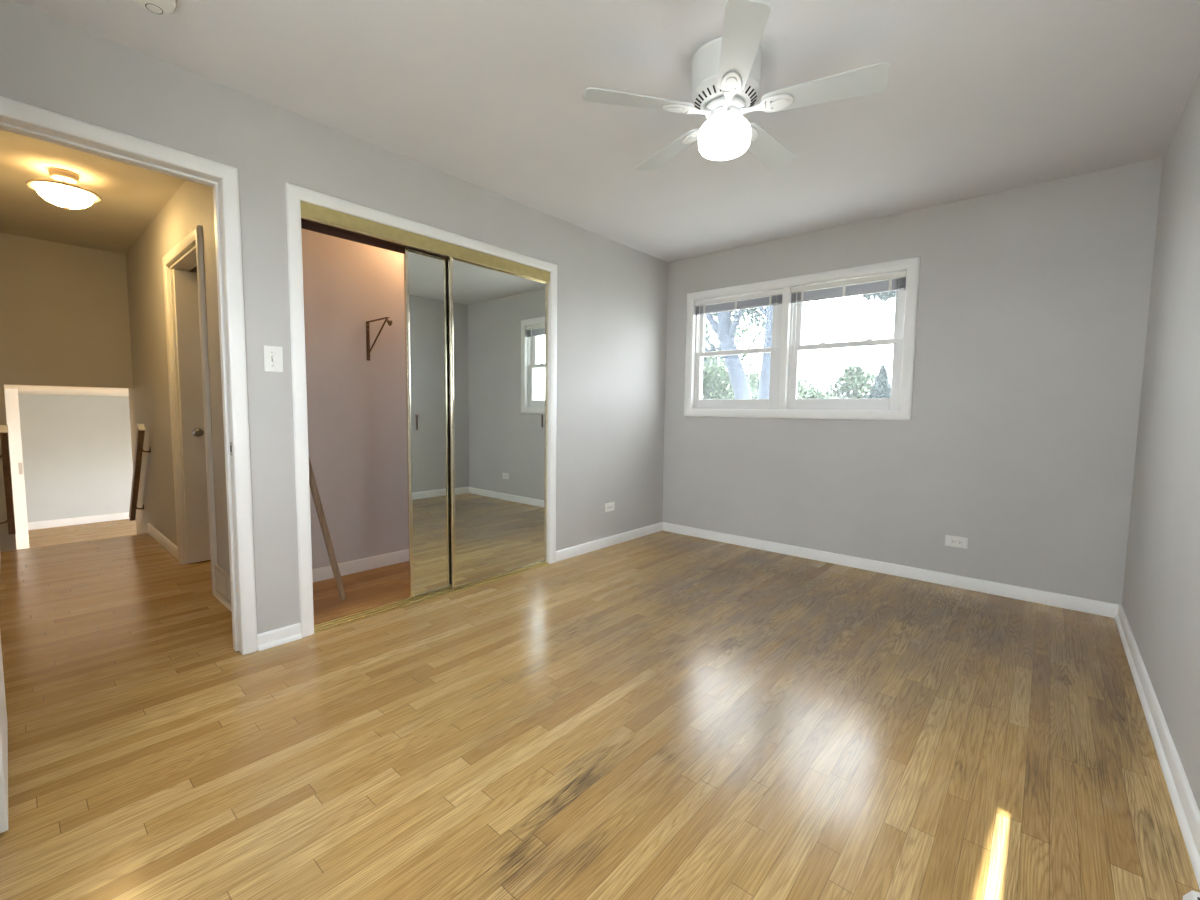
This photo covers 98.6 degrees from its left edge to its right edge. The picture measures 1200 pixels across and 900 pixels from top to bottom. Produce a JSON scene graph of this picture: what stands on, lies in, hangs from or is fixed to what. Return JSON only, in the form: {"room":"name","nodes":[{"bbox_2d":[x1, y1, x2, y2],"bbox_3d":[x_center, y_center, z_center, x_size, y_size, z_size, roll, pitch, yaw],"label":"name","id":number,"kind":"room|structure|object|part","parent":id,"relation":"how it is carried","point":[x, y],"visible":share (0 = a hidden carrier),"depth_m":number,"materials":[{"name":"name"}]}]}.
{"room":"empty bedroom","nodes":[
{"label":"empty bedroom","id":0,"kind":"room"},
{"bbox_2d":[0,384,16,551],"bbox_3d":[-4.882,0.624,4.246,0.300,2.310,0.092,5,6,41],"label":"wall","id":1,"kind":"structure","parent":0,"point":[7,542],"depth_m":4.13,"materials":[{"name":"paint"}]},
{"bbox_2d":[0,232,132,387],"bbox_3d":[-4.553,-1.131,4.351,0.150,1.180,0.860,5,6,41],"label":"wall","id":2,"kind":"structure","parent":0,"point":[64,308],"depth_m":4.31,"materials":[{"name":"paint"}]},
{"bbox_2d":[4,385,129,396],"bbox_3d":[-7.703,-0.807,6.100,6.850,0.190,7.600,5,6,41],"label":"trim","id":3,"kind":"structure","parent":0,"point":[22,389],"depth_m":5.94,"materials":[{"name":"paint"}]},
{"bbox_2d":[18,394,132,521],"bbox_3d":[-10.225,0.221,8.370,0.200,2.350,7.600,5,6,41],"label":"wall","id":4,"kind":"structure","parent":0,"point":[77,450],"depth_m":9.21,"materials":[{"name":"paint"}]},
{"bbox_2d":[28,512,128,529],"bbox_3d":[-10.156,1.333,8.386,0.016,0.130,7.200,5,6,41],"label":"baseboard","id":5,"kind":"structure","parent":4,"relation":"attached to","point":[125,515],"depth_m":9.26,"materials":[{"name":"white paint"}]},
{"bbox_2d":[28,518,136,547],"bbox_3d":[-7.533,1.706,6.120,7.380,0.200,7.600,5,6,41],"label":"floor","id":6,"kind":"structure","parent":0,"point":[116,528],"depth_m":8.69,"materials":[{"name":"brown wood"}]},
{"bbox_2d":[4,388,28,549],"bbox_3d":[-5.966,0.531,5.282,0.100,2.308,0.126,5,6,41],"label":"trim","id":7,"kind":"structure","parent":6,"relation":"on","point":[11,394],"depth_m":5.24,"materials":[{"name":"white paint"}]},
{"bbox_2d":[18,463,22,473],"bbox_3d":[-5.892,0.188,5.250,0.012,0.120,0.024,5,6,41],"label":"light switch","id":8,"kind":"object","parent":7,"relation":"attached to","point":[19,464],"visible":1,"depth_m":5.25,"materials":[{"name":"plastic"}]},
{"bbox_2d":[126,180,229,574],"bbox_3d":[-2.994,0.096,3.711,3.785,3.490,0.100,5,6,41],"label":"wall","id":9,"kind":"structure","parent":0,"point":[192,205],"depth_m":3.80,"materials":[{"name":"paint"}]},
{"bbox_2d":[129,424,150,520],"bbox_3d":[-3.937,0.213,4.420,0.813,0.894,0.088,5,6,41],"label":"stair handrail","id":10,"kind":"object","parent":9,"relation":"attached to","point":[139,450],"visible":1,"depth_m":4.34,"materials":[{"name":"brown wood"}]},
{"bbox_3d":[-3.663,-0.182,4.123,0.057,0.053,0.042,5,6,41],"label":"rail","id":11,"kind":"part","parent":10,"relation":"part of","materials":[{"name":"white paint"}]},
{"bbox_2d":[147,523,177,559],"bbox_3d":[-3.454,0.715,4.079,1.264,0.085,0.012,5,6,41],"label":"baseboard","id":12,"kind":"structure","parent":9,"relation":"attached to","point":[159,537],"depth_m":4.04,"materials":[{"name":"paint"}]},
{"bbox_2d":[162,225,217,594],"bbox_3d":[-2.570,-0.230,3.303,0.970,2.108,0.124,5,6,41],"label":"trim","id":13,"kind":"structure","parent":9,"relation":"attached to","point":[193,257],"depth_m":3.36,"materials":[{"name":"paint"}]},
{"bbox_2d":[173,269,210,562],"bbox_3d":[-2.592,-0.227,3.799,0.097,2.006,0.766,5,6,41],"label":"door","id":14,"kind":"structure","parent":9,"relation":"in","point":[185,283],"depth_m":3.56,"materials":[{"name":"paint"}]},
{"bbox_3d":[-2.775,-0.121,3.571,0.062,0.062,0.062,5,6,41],"label":"knob","id":15,"kind":"part","parent":14,"relation":"part of","materials":[{"name":"silver metal"}]},
{"bbox_2d":[214,564,230,603],"bbox_3d":[-2.059,0.755,2.850,0.470,0.160,0.008,5,6,41],"label":"air vent","id":16,"kind":"object","parent":9,"relation":"in","point":[222,578],"visible":0.61,"depth_m":2.89,"materials":[{"name":"metal"}]},
{"bbox_2d":[214,592,231,611],"bbox_3d":[-1.939,0.835,2.757,0.820,0.085,0.024,5,6,41],"label":"baseboard","id":17,"kind":"structure","parent":9,"relation":"attached to","point":[221,599],"depth_m":2.90,"materials":[{"name":"paint"}]},
{"bbox_2d":[0,0,667,633],"bbox_3d":[-0.927,-0.357,3.072,0.115,2.440,4.500,5,6,41],"label":"wall","id":18,"kind":"structure","parent":0,"point":[612,295],"depth_m":2.44,"materials":[{"name":"paint"}]},
{"bbox_2d":[0,635,7,832],"bbox_3d":[-1.813,-0.047,1.446,0.700,2.028,0.103,5,6,41],"label":"door","id":19,"kind":"structure","parent":18,"relation":"in","point":[3,712],"depth_m":1.40,"materials":[{"name":"paint"}]},
{"bbox_2d":[0,96,257,654],"bbox_3d":[-1.887,-0.123,1.984,0.149,2.115,0.882,5,6,41],"label":"trim","id":20,"kind":"structure","parent":18,"relation":"attached to","point":[17,117],"depth_m":2.20,"materials":[{"name":"white paint"}]},
{"bbox_3d":[-1.928,-0.127,2.039,0.016,2.113,0.852,5,6,41],"label":"casing","id":21,"kind":"part","parent":20,"relation":"part of","materials":[{"name":"white paint"}]},
{"bbox_2d":[264,345,282,371],"bbox_3d":[-1.476,-0.411,2.336,0.013,0.116,0.076,5,6,41],"label":"light switch","id":22,"kind":"object","parent":18,"relation":"attached to","point":[273,355],"visible":1,"depth_m":2.33,"materials":[{"name":"white plastic"}]},
{"bbox_2d":[257,623,301,650],"bbox_3d":[-1.498,0.873,2.418,0.024,0.072,0.182,5,6,41],"label":"baseboard","id":23,"kind":"structure","parent":18,"relation":"attached to","point":[276,637],"depth_m":2.41,"materials":[{"name":"white paint"}]},
{"bbox_2d":[285,182,556,636],"bbox_3d":[-0.913,-0.198,3.087,0.133,2.118,1.701,5,6,41],"label":"trim","id":24,"kind":"structure","parent":18,"relation":"attached to","point":[295,194],"depth_m":2.48,"materials":[{"name":"white paint"}]},
{"bbox_2d":[300,201,549,282],"bbox_3d":[-0.901,-1.146,3.010,0.100,0.094,1.578,5,6,41],"label":"door track","id":25,"kind":"object","parent":18,"relation":"attached to","point":[315,218],"visible":0.94,"depth_m":2.74,"materials":[{"name":"gold metal"}]},
{"bbox_2d":[556,522,662,561],"bbox_3d":[0.129,0.744,4.292,0.011,0.078,1.386,5,6,41],"label":"baseboard","id":26,"kind":"structure","parent":18,"relation":"attached to","point":[573,551],"depth_m":4.20,"materials":[{"name":"white paint"}]},
{"bbox_2d":[605,502,613,511],"bbox_3d":[0.079,0.466,4.211,0.009,0.072,0.122,5,6,41],"label":"wall outlet","id":27,"kind":"object","parent":18,"relation":"attached to","point":[608,506],"visible":1,"depth_m":4.21,"materials":[{"name":"white plastic"}]},
{"bbox_2d":[301,228,408,568],"bbox_3d":[-1.433,-0.412,3.709,0.120,2.440,2.000,5,6,41],"label":"wall","id":28,"kind":"structure","parent":0,"point":[356,405],"depth_m":3.42,"materials":[{"name":"paint"}]},
{"bbox_2d":[312,549,408,581],"bbox_3d":[-1.417,0.766,3.735,0.011,0.085,1.860,5,6,41],"label":"baseboard","id":29,"kind":"structure","parent":28,"relation":"attached to","point":[350,567],"depth_m":3.50,"materials":[{"name":"white paint"}]},
{"bbox_2d":[366,317,391,360],"bbox_3d":[-1.427,-0.718,3.345,0.329,0.257,0.022,5,6,41],"label":"shelf bracket","id":30,"kind":"object","parent":28,"relation":"attached to","point":[389,322],"visible":1,"depth_m":3.44,"materials":[{"name":"brown metal"}]},
{"bbox_3d":[-1.550,-0.728,3.451,0.004,0.257,0.022,5,6,41],"label":"wall plate","id":31,"kind":"part","parent":30,"relation":"part of","materials":[{"name":"brown metal"}]},
{"bbox_3d":[-1.442,-0.844,3.349,0.284,0.005,0.020,5,6,41],"label":"shelf arm","id":32,"kind":"part","parent":30,"relation":"part of","materials":[{"name":"brown metal"}]},
{"bbox_2d":[0,530,1199,899],"bbox_3d":[-0.839,0.960,3.184,6.427,0.200,4.750,5,6,41],"label":"floor","id":33,"kind":"structure","parent":0,"point":[661,715],"depth_m":1.74,"materials":[{"name":"brown wood"}]},
{"bbox_2d":[309,458,345,600],"bbox_3d":[-1.549,0.172,2.781,0.033,1.389,0.324,4,6,39],"label":"closet rod","id":34,"kind":"object","parent":33,"relation":"on","point":[313,486],"visible":0.55,"depth_m":2.84,"materials":[{"name":"brown wood"}]},
{"bbox_2d":[314,562,548,632],"bbox_3d":[-0.921,0.854,3.161,0.091,0.012,1.578,5,6,41],"label":"door track","id":35,"kind":"object","parent":33,"relation":"on","point":[324,626],"visible":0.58,"depth_m":2.90,"materials":[{"name":"gold metal"}]},
{"bbox_2d":[404,247,451,598],"bbox_3d":[-0.824,-0.147,3.201,0.022,1.976,0.792,5,6,41],"label":"mirrored closet door","id":36,"kind":"structure","parent":35,"relation":"on","point":[426,283],"depth_m":2.99,"materials":[{"name":"silver metal"}]},
{"bbox_3d":[-0.812,-1.125,3.125,0.014,0.013,0.754,5,6,41],"label":"rail","id":37,"kind":"part","parent":36,"relation":"part of","materials":[{"name":"gold metal"}]},
{"bbox_3d":[-0.835,0.832,3.277,0.014,0.013,0.754,5,6,41],"label":"rail","id":38,"kind":"part","parent":36,"relation":"part of","materials":[{"name":"gold metal"}]},
{"bbox_2d":[448,257,547,588],"bbox_3d":[-0.635,-0.158,3.372,0.022,1.976,0.779,5,6,41],"label":"mirrored closet door","id":39,"kind":"structure","parent":35,"relation":"on","point":[498,320],"depth_m":3.33,"materials":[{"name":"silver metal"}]},
{"bbox_3d":[-0.623,-1.136,3.296,0.014,0.013,0.741,5,6,41],"label":"rail","id":40,"kind":"part","parent":39,"relation":"part of","materials":[{"name":"gold metal"}]},
{"bbox_3d":[-0.646,0.821,3.448,0.014,0.013,0.741,5,6,41],"label":"rail","id":41,"kind":"part","parent":39,"relation":"part of","materials":[{"name":"gold metal"}]},
{"bbox_2d":[1183,890,1199,899],"bbox_3d":[1.152,1.036,0.935,0.048,0.041,0.635,5,6,41],"label":"floor vent","id":42,"kind":"object","parent":33,"relation":"in","point":[1192,895],"visible":1,"depth_m":1.17,"materials":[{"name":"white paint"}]},
{"bbox_2d":[0,0,1199,261],"bbox_3d":[-1.016,-1.664,3.162,6.977,0.150,4.750,5,6,41],"label":"ceiling","id":43,"kind":"structure","parent":0,"point":[980,97],"depth_m":2.20,"materials":[{"name":"paint"}]},
{"bbox_2d":[26,168,101,209],"bbox_3d":[-3.091,-1.494,2.984,0.304,0.210,0.304,5,6,41],"label":"hall ceiling light","id":44,"kind":"object","parent":43,"relation":"attached to","point":[62,191],"visible":1,"depth_m":2.93,"materials":[{"name":"white glass"}]},
{"bbox_3d":[-3.092,-1.452,2.987,0.244,0.086,0.244,5,6,41],"label":"lamp shade","id":45,"kind":"part","parent":44,"relation":"part of","materials":[{"name":"white glass"}]},
{"bbox_2d":[132,0,176,13],"bbox_3d":[-1.431,-1.451,1.638,0.144,0.048,0.144,5,6,41],"label":"smoke detector","id":46,"kind":"object","parent":43,"relation":"attached to","point":[155,6],"visible":1,"depth_m":1.66,"materials":[{"name":"white plastic"}]},
{"bbox_2d":[582,0,888,169],"bbox_3d":[0.502,-1.309,1.991,1.062,0.340,1.020,5,6,41],"label":"ceiling fan","id":47,"kind":"object","parent":43,"relation":"hanging from","point":[726,70],"visible":1,"depth_m":1.88,"materials":[{"name":"white metal"}]},
{"bbox_3d":[0.143,-1.284,1.900,0.410,0.031,0.126,0,5,-11],"label":"blade","id":48,"kind":"part","parent":47,"relation":"part of","materials":[{"name":"white wood"}]},
{"bbox_3d":[0.309,-1.310,2.263,0.126,0.031,0.410,-2,5,-29],"label":"blade","id":49,"kind":"part","parent":47,"relation":"part of","materials":[{"name":"white wood"}]},
{"bbox_3d":[0.475,-1.190,1.975,0.196,0.104,0.196,5,6,41],"label":"globe","id":50,"kind":"part","parent":47,"relation":"part of","materials":[{"name":"white glass"}]},
{"bbox_3d":[0.437,-1.259,1.631,0.126,0.031,0.410,1,4,6],"label":"blade","id":51,"kind":"part","parent":47,"relation":"part of","materials":[{"name":"white wood"}]},
{"bbox_3d":[0.706,-1.301,2.218,0.126,0.031,0.410,5,6,42],"label":"blade","id":52,"kind":"part","parent":47,"relation":"part of","materials":[{"name":"white wood"}]},
{"bbox_3d":[0.785,-1.270,1.827,0.410,0.031,0.126,3,5,24],"label":"blade","id":53,"kind":"part","parent":47,"relation":"part of","materials":[{"name":"white wood"}]},
{"bbox_2d":[662,157,1162,603],"bbox_3d":[1.833,-0.379,3.784,3.342,2.440,0.200,5,6,41],"label":"wall","id":54,"kind":"structure","parent":0,"point":[1019,441],"depth_m":3.20,"materials":[{"name":"paint"}]},
{"bbox_2d":[684,256,919,420],"bbox_3d":[1.472,-0.784,4.041,1.756,1.070,0.188,5,6,41],"label":"window","id":55,"kind":"structure","parent":54,"relation":"in","point":[782,402],"depth_m":3.96,"materials":[{"name":"white paint"}]},
{"bbox_3d":[1.167,-0.349,4.368,0.747,0.006,0.140,5,6,41],"label":"sill","id":56,"kind":"part","parent":55,"relation":"part of","materials":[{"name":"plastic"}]},
{"bbox_3d":[1.137,-0.590,4.311,0.747,0.482,0.028,5,6,41],"label":"sash","id":57,"kind":"part","parent":55,"relation":"part of","materials":[{"name":"plastic"}]},
{"bbox_2d":[695,289,782,360],"bbox_3d":[1.115,-1.008,4.247,0.768,0.506,0.038,5,6,41],"label":"mini blind","id":58,"kind":"object","parent":55,"relation":"attached to","point":[770,298],"visible":1,"depth_m":4.21,"materials":[{"name":"plastic"}]},
{"bbox_3d":[1.120,-1.156,4.240,0.760,0.011,0.021,5,6,41],"label":"rail","id":59,"kind":"part","parent":58,"relation":"part of","materials":[{"name":"grey plastic"}]},
{"bbox_3d":[1.121,-1.242,4.233,0.768,0.038,0.027,5,6,41],"label":"head rail","id":60,"kind":"part","parent":58,"relation":"part of","materials":[{"name":"plastic"}]},
{"bbox_3d":[1.169,-1.038,4.307,0.747,0.468,0.028,5,6,41],"label":"sash","id":61,"kind":"part","parent":55,"relation":"part of","materials":[{"name":"plastic"}]},
{"bbox_3d":[1.766,-0.540,3.766,0.750,0.482,0.028,5,6,41],"label":"sash","id":62,"kind":"part","parent":55,"relation":"part of","materials":[{"name":"plastic"}]},
{"bbox_3d":[1.796,-0.300,3.822,0.750,0.006,0.140,5,6,41],"label":"sill","id":63,"kind":"part","parent":55,"relation":"part of","materials":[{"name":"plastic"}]},
{"bbox_2d":[791,271,906,354],"bbox_3d":[1.743,-0.959,3.702,0.772,0.506,0.038,5,6,41],"label":"mini blind","id":64,"kind":"object","parent":55,"relation":"attached to","point":[871,285],"visible":0.98,"depth_m":3.66,"materials":[{"name":"plastic"}]},
{"bbox_3d":[1.748,-1.101,3.695,0.764,0.011,0.021,5,6,41],"label":"rail","id":65,"kind":"part","parent":64,"relation":"part of","materials":[{"name":"grey plastic"}]},
{"bbox_3d":[1.749,-1.192,3.688,0.772,0.038,0.027,5,6,41],"label":"head rail","id":66,"kind":"part","parent":64,"relation":"part of","materials":[{"name":"plastic"}]},
{"bbox_3d":[1.797,-0.988,3.762,0.750,0.468,0.028,5,6,41],"label":"sash","id":67,"kind":"part","parent":55,"relation":"part of","materials":[{"name":"plastic"}]},
{"bbox_2d":[663,522,1118,617],"bbox_3d":[1.718,0.799,3.824,3.003,0.078,0.011,5,6,41],"label":"baseboard","id":68,"kind":"structure","parent":54,"relation":"attached to","point":[1080,604],"depth_m":3.46,"materials":[{"name":"white paint"}]},
{"bbox_2d":[945,535,967,548],"bbox_3d":[2.287,0.589,3.314,0.122,0.072,0.009,5,6,41],"label":"wall outlet","id":69,"kind":"object","parent":54,"relation":"attached to","point":[953,541],"visible":1,"depth_m":3.31,"materials":[{"name":"white plastic"}]},
{"bbox_2d":[1122,73,1199,810],"bbox_3d":[1.474,-0.167,0.988,0.200,2.440,4.500,5,6,41],"label":"wall","id":70,"kind":"structure","parent":0,"point":[1161,596],"depth_m":2.00,"materials":[{"name":"paint"}]},
{"bbox_2d":[1115,604,1199,888],"bbox_3d":[1.428,0.996,1.212,0.024,0.083,4.339,5,6,41],"label":"baseboard","id":71,"kind":"structure","parent":70,"relation":"attached to","point":[1185,806],"depth_m":1.64,"materials":[{"name":"white paint"}]},
{"bbox_3d":[-3.631,0.145,2.981,3.785,3.490,0.120,5,6,41],"label":"wall","id":72,"kind":"structure","parent":0,"visible":0},
{"bbox_2d":[0,425,15,534],"bbox_3d":[-4.444,0.252,3.840,0.813,0.894,0.097,5,6,41],"label":"stair handrail","id":73,"kind":"object","parent":72,"relation":"attached to","point":[5,455],"visible":1,"depth_m":3.80,"materials":[{"name":"brown wood"}]},
{"bbox_3d":[-4.136,-0.146,3.581,0.057,0.053,0.042,5,6,41],"label":"rail","id":74,"kind":"part","parent":73,"relation":"part of","materials":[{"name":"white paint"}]},
{"label":"outside","id":75,"kind":"structure","parent":0,"visible":0},
{"bbox_3d":[10.417,1.287,16.207,90.000,0.200,110.000,5,6,41],"label":"lawn","id":76,"kind":"structure","parent":75,"visible":0},
{"bbox_2d":[702,349,757,398],"bbox_3d":[4.445,-1.784,20.435,4.998,5.237,2.182,5,6,41],"label":"leafy shrub","id":77,"kind":"object","parent":76,"relation":"on","point":[716,383],"visible":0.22,"depth_m":19.72,"materials":[{"name":"green plant"}]},
{"bbox_2d":[703,306,765,398],"bbox_3d":[3.360,-2.232,13.076,4.229,7.283,2.443,5,6,41],"label":"leafy tree","id":78,"kind":"object","parent":76,"relation":"on","point":[723,327],"visible":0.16,"depth_m":12.76,"materials":[{"name":"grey plant"}]},
{"bbox_2d":[705,309,765,381],"bbox_3d":[6.814,-3.628,26.362,6.407,8.070,2.150,5,6,41],"label":"leafy tree","id":79,"kind":"object","parent":76,"relation":"on","point":[743,331],"visible":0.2,"depth_m":25.72,"materials":[{"name":"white plant"}]},
{"bbox_2d":[746,369,823,395],"bbox_3d":[7.467,-1.373,21.866,3.933,4.268,2.017,5,6,44],"label":"leafy shrub","id":80,"kind":"object","parent":76,"relation":"on","point":[755,377],"visible":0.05,"depth_m":21.74,"materials":[{"name":"green plant"}]},
{"bbox_2d":[797,383,839,398],"bbox_3d":[7.215,-0.626,17.821,2.632,3.398,1.077,5,6,41],"label":"leafy shrub","id":81,"kind":"object","parent":76,"relation":"on","point":[802,393],"visible":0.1,"depth_m":17.56,"materials":[{"name":"green plant"}]},
{"bbox_2d":[757,291,895,398],"bbox_3d":[4.014,-1.464,9.634,3.858,6.258,1.988,5,6,41],"label":"leafy tree","id":82,"kind":"object","parent":76,"relation":"on","point":[764,383],"visible":0.06,"depth_m":10.11,"materials":[{"name":"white plant"}]},
{"bbox_2d":[824,363,875,398],"bbox_3d":[9.752,-1.192,19.805,2.414,4.280,1.555,5,6,41],"label":"leafy shrub","id":83,"kind":"object","parent":76,"relation":"on","point":[855,379],"visible":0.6,"depth_m":19.52,"materials":[{"name":"green plant"}]},
{"bbox_2d":[867,360,890,398],"bbox_3d":[8.777,-0.788,16.203,1.122,4.000,1.099,5,6,41],"label":"conifer tree","id":84,"kind":"object","parent":76,"relation":"on","point":[881,389],"visible":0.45,"depth_m":15.96,"materials":[{"name":"green plant"}]}
]}

